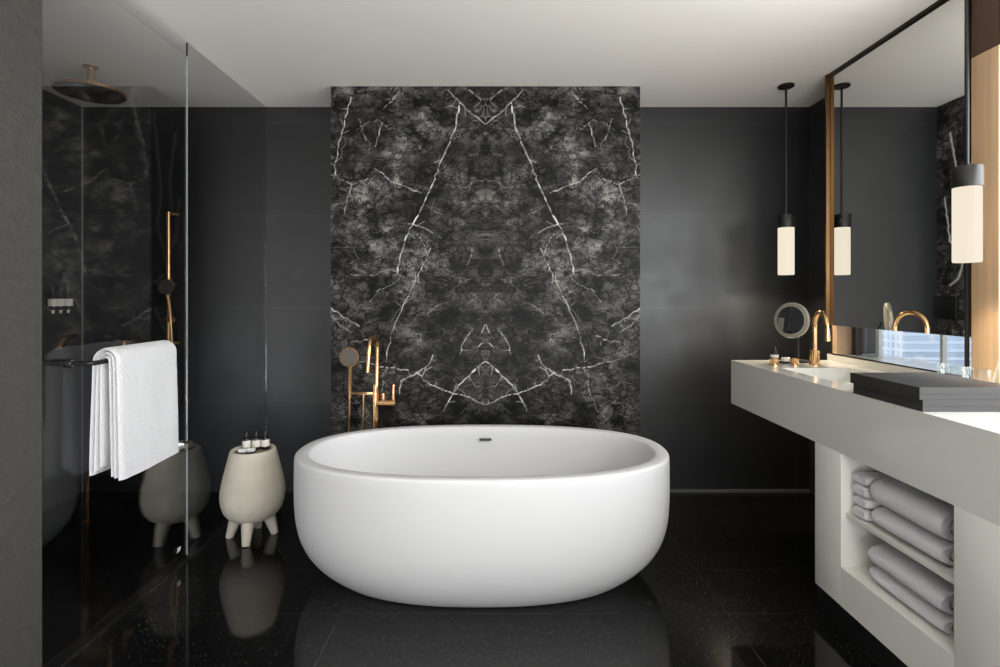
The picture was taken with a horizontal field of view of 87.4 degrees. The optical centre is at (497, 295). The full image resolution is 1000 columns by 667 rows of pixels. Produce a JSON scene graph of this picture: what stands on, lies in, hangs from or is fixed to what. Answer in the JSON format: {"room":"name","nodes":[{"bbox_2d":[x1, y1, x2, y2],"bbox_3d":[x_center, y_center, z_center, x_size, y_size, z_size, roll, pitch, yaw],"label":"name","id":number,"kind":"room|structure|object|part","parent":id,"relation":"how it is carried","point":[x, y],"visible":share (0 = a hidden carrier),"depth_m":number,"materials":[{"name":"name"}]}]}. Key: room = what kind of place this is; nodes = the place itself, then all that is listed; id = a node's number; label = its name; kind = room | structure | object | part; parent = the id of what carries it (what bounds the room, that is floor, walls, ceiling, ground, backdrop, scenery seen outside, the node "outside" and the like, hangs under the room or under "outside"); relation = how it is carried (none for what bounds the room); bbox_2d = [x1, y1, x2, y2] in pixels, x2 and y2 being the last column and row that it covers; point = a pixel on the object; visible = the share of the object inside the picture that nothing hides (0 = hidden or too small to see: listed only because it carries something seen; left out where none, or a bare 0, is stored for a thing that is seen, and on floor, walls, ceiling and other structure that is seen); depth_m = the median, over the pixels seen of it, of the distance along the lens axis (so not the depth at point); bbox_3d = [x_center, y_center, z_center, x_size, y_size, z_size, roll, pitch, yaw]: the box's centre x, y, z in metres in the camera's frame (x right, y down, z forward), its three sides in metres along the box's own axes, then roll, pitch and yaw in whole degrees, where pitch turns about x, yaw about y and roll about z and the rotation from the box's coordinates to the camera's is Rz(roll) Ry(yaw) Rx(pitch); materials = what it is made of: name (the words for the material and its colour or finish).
{"room":"bathroom","nodes":[
{"label":"bathroom","id":0,"kind":"room"},
{"bbox_2d":[0,0,41,666],"bbox_3d":[-1.575,0.023,-0.436,0.140,2.500,4.328,0,0,0],"label":"wall","id":1,"kind":"structure","parent":0,"point":[20,20],"depth_m":1.65,"materials":[{"name":"grey paint"}]},
{"bbox_2d":[42,89,80,510],"bbox_3d":[-2.760,0.023,2.510,0.120,2.500,1.780,0,0,0],"label":"wall","id":2,"kind":"structure","parent":0,"point":[61,118],"depth_m":3.23,"materials":[{"name":"stone"}]},
{"bbox_2d":[44,287,57,313],"bbox_3d":[-2.670,0.025,3.135,0.061,0.160,0.050,0,0,0],"label":"soap dispenser","id":3,"kind":"object","parent":2,"relation":"attached to","point":[50,299],"visible":1,"depth_m":3.12,"materials":[{"name":"black metal"}]},
{"bbox_2d":[48,293,57,309],"bbox_3d":[-2.664,0.033,3.135,0.048,0.104,0.048,0,0,0],"label":"bottle","id":4,"kind":"object","parent":3,"relation":"on","point":[52,297],"depth_m":3.12,"materials":[{"name":"white plastic"}]},
{"bbox_2d":[55,287,65,312],"bbox_3d":[-2.670,0.025,3.190,0.061,0.160,0.050,0,0,0],"label":"soap dispenser","id":5,"kind":"object","parent":2,"relation":"attached to","point":[61,296],"visible":0.83,"depth_m":3.18,"materials":[{"name":"black metal"}]},
{"bbox_2d":[57,293,65,309],"bbox_3d":[-2.664,0.033,3.190,0.048,0.104,0.048,0,0,0],"label":"bottle","id":6,"kind":"object","parent":5,"relation":"on","point":[61,296],"depth_m":3.18,"materials":[{"name":"white plastic"}]},
{"bbox_2d":[62,287,72,312],"bbox_3d":[-2.670,0.025,3.245,0.061,0.160,0.050,0,0,0],"label":"soap dispenser","id":7,"kind":"object","parent":2,"relation":"attached to","point":[69,296],"visible":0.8,"depth_m":3.23,"materials":[{"name":"black metal"}]},
{"bbox_2d":[65,293,72,309],"bbox_3d":[-2.664,0.033,3.245,0.048,0.104,0.048,0,0,0],"label":"bottle","id":8,"kind":"object","parent":7,"relation":"on","point":[69,296],"depth_m":3.23,"materials":[{"name":"white plastic"}]},
{"bbox_2d":[83,107,808,491],"bbox_3d":[-0.315,0.023,3.460,4.970,2.500,0.120,0,0,0],"label":"wall","id":9,"kind":"structure","parent":0,"point":[712,179],"depth_m":3.40,"materials":[{"name":"paint"}]},
{"bbox_2d":[81,107,82,491],"bbox_3d":[-2.696,0.023,3.397,0.007,2.500,0.007,0,0,0],"label":"trim","id":10,"kind":"structure","parent":9,"relation":"attached to","point":[81,107],"depth_m":3.39,"materials":[{"name":"black metal"}]},
{"bbox_2d":[123,340,133,344],"bbox_3d":[-2.382,0.338,3.372,0.091,0.114,0.054,0,0,0],"label":"shower mixer","id":11,"kind":"object","parent":9,"relation":"attached to","point":[128,341],"visible":0.24,"depth_m":3.35,"materials":[{"name":"gold metal"}]},
{"bbox_2d":[158,212,178,388],"bbox_3d":[-2.083,0.110,3.339,0.099,1.298,0.132,0,0,0],"label":"shower rail","id":12,"kind":"object","parent":9,"relation":"attached to","point":[166,286],"visible":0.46,"depth_m":3.33,"materials":[{"name":"gold metal"}]},
{"bbox_3d":[-2.105,-0.110,3.345,0.023,0.855,0.022,0,0,0],"label":"rail","id":13,"kind":"part","parent":12,"relation":"part of","materials":[{"name":"gold metal"}]},
{"bbox_2d":[670,489,809,492],"bbox_3d":[1.435,1.264,3.396,1.170,0.018,0.008,0,0,0],"label":"baseboard","id":14,"kind":"structure","parent":9,"relation":"attached to","point":[671,490],"depth_m":3.39,"materials":[{"name":"black"}]},
{"bbox_2d":[42,492,877,666],"bbox_3d":[-0.325,1.323,0.450,4.990,0.100,6.100,0,0,0],"label":"floor","id":15,"kind":"structure","parent":0,"point":[730,580],"depth_m":2.14,"materials":[{"name":"black tile"}]},
{"bbox_2d":[42,518,228,666],"bbox_3d":[-1.526,1.269,2.565,0.060,0.008,1.670,0,0,0],"label":"threshold strip","id":16,"kind":"object","parent":15,"relation":"on","point":[99,627],"visible":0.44,"depth_m":2.16,"materials":[{"name":"metal"}]},
{"bbox_2d":[177,43,188,554],"bbox_3d":[-1.505,0.019,2.564,0.028,2.492,1.670,0,0,0],"label":"screen","id":17,"kind":"object","parent":16,"relation":"on","point":[184,444],"visible":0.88,"depth_m":2.53,"materials":[{"name":"clear glass"}]},
{"bbox_2d":[65,359,108,367],"bbox_3d":[-1.456,0.236,2.057,0.091,0.032,0.482,0,0,0],"label":"towel rail","id":18,"kind":"object","parent":17,"relation":"attached to","point":[69,363],"visible":0.51,"depth_m":1.83,"materials":[{"name":"black metal"}]},
{"bbox_2d":[89,340,178,480],"bbox_3d":[-1.421,0.429,2.066,0.124,0.484,0.355,0,0,0],"label":"bath towel","id":19,"kind":"object","parent":18,"relation":"hanging from","point":[134,420],"visible":0.98,"depth_m":1.97,"materials":[{"name":"white fabric"}]},
{"bbox_2d":[219,444,285,546],"bbox_3d":[-1.300,1.044,2.780,0.320,0.469,0.320,0,0,0],"label":"stool","id":20,"kind":"object","parent":15,"relation":"on","point":[252,489],"visible":0.84,"depth_m":2.67,"materials":[{"name":"beige ceramic"}]},
{"bbox_3d":[-1.389,1.207,2.770,0.094,0.144,0.068,0,0,0],"label":"leg","id":21,"kind":"part","parent":20,"relation":"part of","materials":[{"name":"beige ceramic"}]},
{"bbox_2d":[242,431,250,447],"bbox_3d":[-1.346,0.775,2.802,0.043,0.096,0.043,0,0,0],"label":"toiletry bottle","id":22,"kind":"object","parent":20,"relation":"on","point":[246,441],"visible":0.82,"depth_m":2.79,"materials":[{"name":"white plastic"}]},
{"bbox_2d":[237,449,257,453],"bbox_3d":[-1.321,0.819,2.754,0.082,0.008,0.072,0,0,0],"label":"tray","id":23,"kind":"object","parent":20,"relation":"on","point":[246,452],"visible":0.53,"depth_m":2.73,"materials":[{"name":"black metal"}]},
{"bbox_2d":[238,448,246,451],"bbox_3d":[-1.337,0.807,2.737,0.037,0.016,0.025,0,0,0],"label":"carton","id":24,"kind":"object","parent":23,"relation":"on","point":[240,449],"visible":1,"depth_m":2.73,"materials":[{"name":"white cardboard"}]},
{"bbox_2d":[247,448,255,451],"bbox_3d":[-1.296,0.807,2.749,0.037,0.016,0.025,0,0,0],"label":"carton","id":25,"kind":"object","parent":23,"relation":"on","point":[248,449],"visible":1,"depth_m":2.74,"materials":[{"name":"white cardboard"}]},
{"bbox_3d":[-1.289,1.207,2.691,0.068,0.144,0.094,0,0,0],"label":"leg","id":26,"kind":"part","parent":20,"relation":"part of","materials":[{"name":"beige ceramic"}]},
{"bbox_2d":[252,431,260,448],"bbox_3d":[-1.298,0.775,2.812,0.043,0.096,0.043,0,0,0],"label":"toiletry bottle","id":27,"kind":"object","parent":20,"relation":"on","point":[256,441],"visible":0.94,"depth_m":2.80,"materials":[{"name":"white plastic"}]},
{"bbox_3d":[-1.314,1.207,2.861,0.068,0.143,0.091,0,0,0],"label":"leg","id":28,"kind":"part","parent":20,"relation":"part of","materials":[{"name":"beige ceramic"}]},
{"bbox_2d":[261,430,269,448],"bbox_3d":[-1.254,0.775,2.822,0.043,0.096,0.043,0,0,0],"label":"toiletry bottle","id":29,"kind":"object","parent":20,"relation":"on","point":[265,440],"visible":1,"depth_m":2.81,"materials":[{"name":"white plastic"}]},
{"bbox_3d":[-1.226,1.207,2.802,0.088,0.142,0.069,0,0,0],"label":"leg","id":30,"kind":"part","parent":20,"relation":"part of","materials":[{"name":"beige ceramic"}]},
{"bbox_2d":[339,334,395,431],"bbox_3d":[-0.738,0.740,2.923,0.274,1.066,0.246,0,0,28],"label":"mixer","id":31,"kind":"object","parent":15,"relation":"on","point":[349,357],"visible":0.72,"depth_m":2.94,"materials":[{"name":"gold metal"}]},
{"bbox_3d":[-0.683,0.291,2.866,0.028,0.167,0.203,0,0,3],"label":"spout","id":32,"kind":"part","parent":31,"relation":"part of","materials":[{"name":"gold metal"}]},
{"bbox_3d":[-0.589,0.547,2.955,0.023,0.099,0.021,0,0,0],"label":"lever","id":33,"kind":"part","parent":31,"relation":"part of","materials":[{"name":"gold metal"}]},
{"bbox_2d":[294,425,669,606],"bbox_3d":[-0.073,0.994,2.472,1.731,0.558,0.915,0,0,0],"label":"bathtub","id":34,"kind":"object","parent":15,"relation":"on","point":[427,515],"visible":1,"depth_m":2.09,"materials":[{"name":"white ceramic"}]},
{"bbox_2d":[331,86,639,435],"bbox_3d":[-0.073,0.023,3.232,1.808,2.500,0.337,0,0,0],"label":"marble slab","id":35,"kind":"object","parent":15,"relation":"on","point":[487,238],"visible":0.8,"depth_m":3.06,"materials":[{"name":"black stone"}]},
{"bbox_2d":[815,442,999,666],"bbox_3d":[1.550,0.935,1.698,0.500,0.676,0.897,0,0,0],"label":"vanity cabinet","id":36,"kind":"object","parent":15,"relation":"on","point":[887,630],"visible":0.69,"depth_m":1.76,"materials":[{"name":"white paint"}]},
{"bbox_3d":[1.550,0.886,2.066,0.500,0.578,0.162,0,0,0],"label":"panel","id":37,"kind":"part","parent":36,"relation":"part of","materials":[{"name":"white paint"}]},
{"bbox_2d":[852,505,872,520],"bbox_3d":[1.403,0.800,1.931,0.150,0.041,0.080,0,0,0],"label":"cloth","id":38,"kind":"object","parent":36,"relation":"on","point":[858,510],"visible":0.25,"depth_m":1.91,"materials":[{"name":"grey fabric"}]},
{"bbox_2d":[853,494,884,509],"bbox_3d":[1.407,0.758,1.931,0.150,0.040,0.080,0,0,0],"label":"cloth","id":39,"kind":"object","parent":38,"relation":"on","point":[868,503],"visible":0.28,"depth_m":1.90,"materials":[{"name":"grey fabric"}]},
{"bbox_2d":[852,483,871,497],"bbox_3d":[1.403,0.717,1.931,0.150,0.041,0.080,0,0,0],"label":"cloth","id":40,"kind":"object","parent":39,"relation":"on","point":[859,488],"visible":0.19,"depth_m":1.92,"materials":[{"name":"grey fabric"}]},
{"bbox_2d":[853,472,890,486],"bbox_3d":[1.407,0.676,1.931,0.150,0.041,0.080,0,0,0],"label":"cloth","id":41,"kind":"object","parent":40,"relation":"on","point":[865,478],"visible":0.5,"depth_m":1.92,"materials":[{"name":"grey fabric"}]},
{"bbox_2d":[731,357,999,525],"bbox_3d":[1.571,0.458,1.560,0.543,0.279,2.720,0,0,0],"label":"countertop","id":42,"kind":"structure","parent":36,"relation":"on","point":[953,458],"depth_m":1.77,"materials":[{"name":"white stone"}]},
{"bbox_3d":[1.425,0.338,2.700,0.046,0.039,0.046,0,0,0],"label":"tap handle","id":43,"kind":"part","parent":42,"relation":"part of","materials":[{"name":"gold metal"}]},
{"bbox_2d":[770,347,778,357],"bbox_3d":[1.468,0.314,2.780,0.039,0.086,0.039,0,0,0],"label":"toiletry bottle","id":44,"kind":"object","parent":42,"relation":"on","point":[774,353],"visible":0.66,"depth_m":2.77,"materials":[{"name":"white plastic"}]},
{"bbox_3d":[1.425,0.332,2.700,0.044,0.027,0.044,0,0,0],"label":"knob","id":45,"kind":"part","parent":42,"relation":"part of","materials":[{"name":"gold metal"}]},
{"bbox_2d":[779,360,791,363],"bbox_3d":[1.542,0.352,2.795,0.075,0.010,0.060,0,0,0],"label":"soap tray","id":46,"kind":"object","parent":42,"relation":"on","point":[780,361],"visible":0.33,"depth_m":2.77,"materials":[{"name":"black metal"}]},
{"bbox_2d":[781,357,789,360],"bbox_3d":[1.539,0.337,2.785,0.054,0.020,0.030,0,0,0],"label":"carton","id":47,"kind":"object","parent":46,"relation":"on","point":[782,358],"visible":0.56,"depth_m":2.77,"materials":[{"name":"white cardboard"}]},
{"bbox_2d":[774,303,809,362],"bbox_3d":[1.620,0.196,2.844,0.138,0.322,0.192,0,0,-35],"label":"makeup mirror","id":48,"kind":"object","parent":42,"relation":"on","point":[791,320],"visible":0.87,"depth_m":2.81,"materials":[{"name":"black metal"}]},
{"bbox_2d":[777,306,804,333],"bbox_3d":[1.570,0.130,2.810,0.012,0.150,0.150,0,0,-30],"label":"mirror glass","id":49,"kind":"object","parent":48,"relation":"attached to","point":[790,319],"depth_m":2.81,"materials":[{"name":"silver mirror"}]},
{"bbox_3d":[1.528,0.338,2.700,0.046,0.039,0.046,0,0,0],"label":"tap handle","id":50,"kind":"part","parent":42,"relation":"part of","materials":[{"name":"gold metal"}]},
{"bbox_3d":[1.528,0.332,2.700,0.044,0.027,0.044,0,0,0],"label":"knob","id":51,"kind":"part","parent":42,"relation":"part of","materials":[{"name":"gold metal"}]},
{"bbox_2d":[808,310,829,365],"bbox_3d":[1.615,0.214,2.627,0.054,0.286,0.204,0,0,13],"label":"tap","id":52,"kind":"object","parent":42,"relation":"on","point":[814,354],"visible":1,"depth_m":2.68,"materials":[{"name":"gold metal"}]},
{"bbox_3d":[1.615,0.174,2.620,0.023,0.207,0.186,0,0,12],"label":"spout","id":53,"kind":"part","parent":52,"relation":"part of","materials":[{"name":"gold metal"}]},
{"bbox_2d":[782,368,871,383],"bbox_3d":[1.573,0.393,2.365,0.347,0.072,0.472,0,0,0],"label":"basin","id":54,"kind":"object","parent":42,"relation":"in","point":[835,375],"depth_m":2.59,"materials":[{"name":"white ceramic"}]},
{"bbox_2d":[853,384,999,411],"bbox_3d":[1.466,0.338,1.770,0.315,0.038,0.315,0,0,0],"label":"flat box","id":55,"kind":"object","parent":42,"relation":"on","point":[912,403],"visible":0.54,"depth_m":1.61,"materials":[{"name":"black cardboard"}]},
{"bbox_2d":[850,372,999,399],"bbox_3d":[1.455,0.300,1.770,0.315,0.038,0.315,0,0,0],"label":"flat box","id":56,"kind":"object","parent":55,"relation":"on","point":[917,385],"visible":1,"depth_m":1.69,"materials":[{"name":"black cardboard"}]},
{"bbox_3d":[1.550,1.101,1.739,0.500,0.148,0.492,0,0,0],"label":"panel","id":57,"kind":"part","parent":36,"relation":"part of","materials":[{"name":"white paint"}]},
{"bbox_2d":[846,513,953,584],"bbox_3d":[1.519,0.828,1.739,0.402,0.014,0.492,0,0,0],"label":"shelf","id":58,"kind":"object","parent":36,"relation":"attached to","point":[946,571],"depth_m":1.70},
{"bbox_2d":[869,566,953,634],"bbox_3d":[1.440,0.998,1.731,0.220,0.056,0.318,0,0,0],"label":"rolled towel","id":59,"kind":"object","parent":36,"relation":"on","point":[942,620],"visible":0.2,"depth_m":1.69,"materials":[{"name":"grey fabric"}]},
{"bbox_2d":[867,544,953,614],"bbox_3d":[1.440,0.930,1.732,0.229,0.078,0.315,0,0,0],"label":"rolled towel","id":60,"kind":"object","parent":59,"relation":"on","point":[939,592],"visible":0.62,"depth_m":1.70,"materials":[{"name":"grey fabric"}]},
{"bbox_2d":[871,507,953,565],"bbox_3d":[1.436,0.785,1.724,0.221,0.070,0.298,0,0,0],"label":"rolled towel","id":61,"kind":"object","parent":36,"relation":"on","point":[939,548],"visible":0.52,"depth_m":1.68,"materials":[{"name":"grey fabric"}]},
{"bbox_2d":[869,477,953,540],"bbox_3d":[1.437,0.697,1.724,0.230,0.104,0.303,0,0,0],"label":"rolled towel","id":62,"kind":"object","parent":61,"relation":"on","point":[936,515],"visible":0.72,"depth_m":1.68,"materials":[{"name":"grey fabric"}]},
{"bbox_3d":[1.550,0.886,1.371,0.500,0.578,0.243,0,0,0],"label":"panel","id":63,"kind":"part","parent":36,"relation":"part of","materials":[{"name":"white paint"}]},
{"bbox_2d":[42,0,937,106],"bbox_3d":[-0.315,-1.277,0.450,4.970,0.100,6.100,0,0,0],"label":"ceiling","id":64,"kind":"structure","parent":0,"point":[242,53],"depth_m":2.56,"materials":[{"name":"paint"}]},
{"bbox_2d":[51,64,126,103],"bbox_3d":[-2.180,-1.154,2.800,0.322,0.146,0.322,0,0,0],"label":"shower","id":65,"kind":"object","parent":64,"relation":"hanging from","point":[87,90],"visible":1,"depth_m":2.78,"materials":[{"name":"brown metal"}]},
{"bbox_3d":[-2.180,-1.082,2.800,0.310,0.002,0.310,0,0,0],"label":"spray plate","id":66,"kind":"part","parent":65,"relation":"part of","materials":[{"name":"brown metal"}]},
{"bbox_3d":[-2.180,-1.161,2.800,0.033,0.113,0.033,0,0,0],"label":"stem","id":67,"kind":"part","parent":65,"relation":"part of","materials":[{"name":"brown metal"}]},
{"bbox_2d":[777,82,794,274],"bbox_3d":[1.678,-0.675,3.050,0.093,1.104,0.093,0,0,28],"label":"pendant lamp","id":68,"kind":"object","parent":64,"relation":"hanging from","point":[786,221],"visible":1,"depth_m":3.02,"materials":[{"name":"white glass"}]},
{"bbox_3d":[1.678,-0.841,3.050,0.012,0.748,0.012,0,0,0],"label":"rod","id":69,"kind":"part","parent":68,"relation":"part of","materials":[{"name":"black metal"}]},
{"bbox_3d":[1.678,-0.261,3.050,0.086,0.276,0.086,0,0,0],"label":"lamp glass","id":70,"kind":"part","parent":68,"relation":"part of","materials":[{"name":"white glass"}]},
{"bbox_2d":[950,0,983,262],"bbox_3d":[1.720,-0.675,1.920,0.093,1.104,0.093,0,0,28],"label":"pendant lamp","id":71,"kind":"object","parent":64,"relation":"hanging from","point":[966,180],"visible":1,"depth_m":1.89,"materials":[{"name":"white glass"}]},
{"bbox_3d":[1.720,-0.841,1.920,0.012,0.748,0.012,0,0,0],"label":"rod","id":72,"kind":"part","parent":71,"relation":"part of","materials":[{"name":"black metal"}]},
{"bbox_3d":[1.720,-0.261,1.920,0.086,0.276,0.086,0,0,0],"label":"lamp glass","id":73,"kind":"part","parent":71,"relation":"part of","materials":[{"name":"white glass"}]},
{"bbox_2d":[809,98,875,494],"bbox_3d":[2.085,0.023,3.167,0.130,2.500,0.465,0,0,0],"label":"wall","id":74,"kind":"structure","parent":0,"point":[817,110],"depth_m":3.31,"materials":[{"name":"paint"}]},
{"bbox_2d":[999,0,999,43],"bbox_3d":[1.998,-1.077,-0.336,0.304,0.300,4.528,0,0,0],"label":"wall","id":75,"kind":"structure","parent":0,"point":[999,0],"depth_m":1.93,"materials":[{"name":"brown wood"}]},
{"bbox_2d":[971,0,999,57],"bbox_3d":[1.998,-1.077,1.986,0.304,0.299,0.113,0,0,0],"label":"trim","id":76,"kind":"structure","parent":75,"relation":"attached to","point":[984,13],"depth_m":1.99,"materials":[{"name":"brown wood"}]},
{"bbox_3d":[2.009,-1.197,2.498,0.282,0.060,0.875,0,0,0],"label":"wall","id":77,"kind":"structure","parent":0,"visible":0},
{"bbox_2d":[825,0,970,377],"bbox_3d":[1.842,-0.454,2.479,0.048,1.546,0.864,0,0,0],"label":"wall mirror","id":78,"kind":"object","parent":77,"relation":"attached to","point":[895,110],"visible":0.88,"depth_m":2.39,"materials":[{"name":"black mirror"}]},
{"bbox_3d":[1.842,-0.533,2.905,0.048,1.388,0.012,0,0,0],"label":"frame","id":79,"kind":"part","parent":78,"relation":"part of","materials":[{"name":"brown metal"}]},
{"bbox_3d":[1.837,-1.220,2.474,0.022,0.014,0.849,0,0,0],"label":"frame","id":80,"kind":"part","parent":78,"relation":"part of","materials":[{"name":"brown metal"}]},
{"bbox_3d":[2.002,0.817,0.167,0.295,0.912,5.535,0,0,0],"label":"wall","id":81,"kind":"structure","parent":0,"visible":0},
{"bbox_2d":[833,325,851,353],"bbox_3d":[1.915,-0.422,2.914,0.080,1.490,0.039,0,0,0],"label":"trim","id":82,"kind":"structure","parent":81,"relation":"attached to","point":[842,335],"depth_m":2.90,"materials":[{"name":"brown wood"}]},
{"bbox_2d":[852,327,861,354],"bbox_3d":[1.972,-0.422,2.897,0.035,1.490,0.074,0,0,0],"label":"trim","id":83,"kind":"structure","parent":81,"relation":"attached to","point":[856,332],"depth_m":2.86,"materials":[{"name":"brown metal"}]},
{"bbox_2d":[876,329,882,356],"bbox_3d":[2.040,-0.422,2.803,0.020,1.490,0.025,0,0,0],"label":"trim","id":84,"kind":"structure","parent":81,"relation":"attached to","point":[879,333],"depth_m":2.79,"materials":[{"name":"white"}]},
{"bbox_2d":[827,354,970,378],"bbox_3d":[1.998,0.342,1.567,0.305,0.038,2.735,0,0,0],"label":"trim","id":85,"kind":"structure","parent":81,"relation":"on","point":[950,368],"depth_m":2.54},
{"bbox_2d":[831,326,970,377],"bbox_3d":[1.851,0.242,2.478,0.013,0.160,0.845,0,0,0],"label":"backsplash","id":86,"kind":"structure","parent":81,"relation":"attached to","point":[953,374],"depth_m":2.38,"materials":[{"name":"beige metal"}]},
{"bbox_3d":[1.851,0.319,2.478,0.013,0.006,0.845,0,0,0],"label":"rail","id":87,"kind":"part","parent":86,"relation":"part of","materials":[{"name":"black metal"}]},
{"bbox_2d":[940,335,946,366],"bbox_3d":[2.040,-0.422,2.397,0.020,1.490,0.015,0,0,0],"label":"trim","id":88,"kind":"structure","parent":81,"relation":"attached to","point":[943,338],"depth_m":2.39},
{"bbox_2d":[971,45,999,383],"bbox_3d":[1.998,-0.302,1.986,0.304,1.250,0.113,0,0,0],"label":"wall panel","id":89,"kind":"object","parent":81,"relation":"attached to","point":[985,67],"depth_m":1.98,"materials":[{"name":"brown wood"}]},
{"label":"outside","id":90,"kind":"structure","parent":0,"visible":0},
{"bbox_3d":[230.000,61.773,310.000,340.000,1.000,580.000,0,0,0],"label":"ground","id":91,"kind":"structure","parent":90,"visible":0},
{"bbox_2d":[883,330,970,366],"bbox_3d":[101.000,16.773,122.000,23.200,89.000,13.200,0,0,0],"label":"apartment building","id":92,"kind":"structure","parent":91,"relation":"on","point":[923,346],"depth_m":116.00,"materials":[{"name":"blue glass"}]}
]}

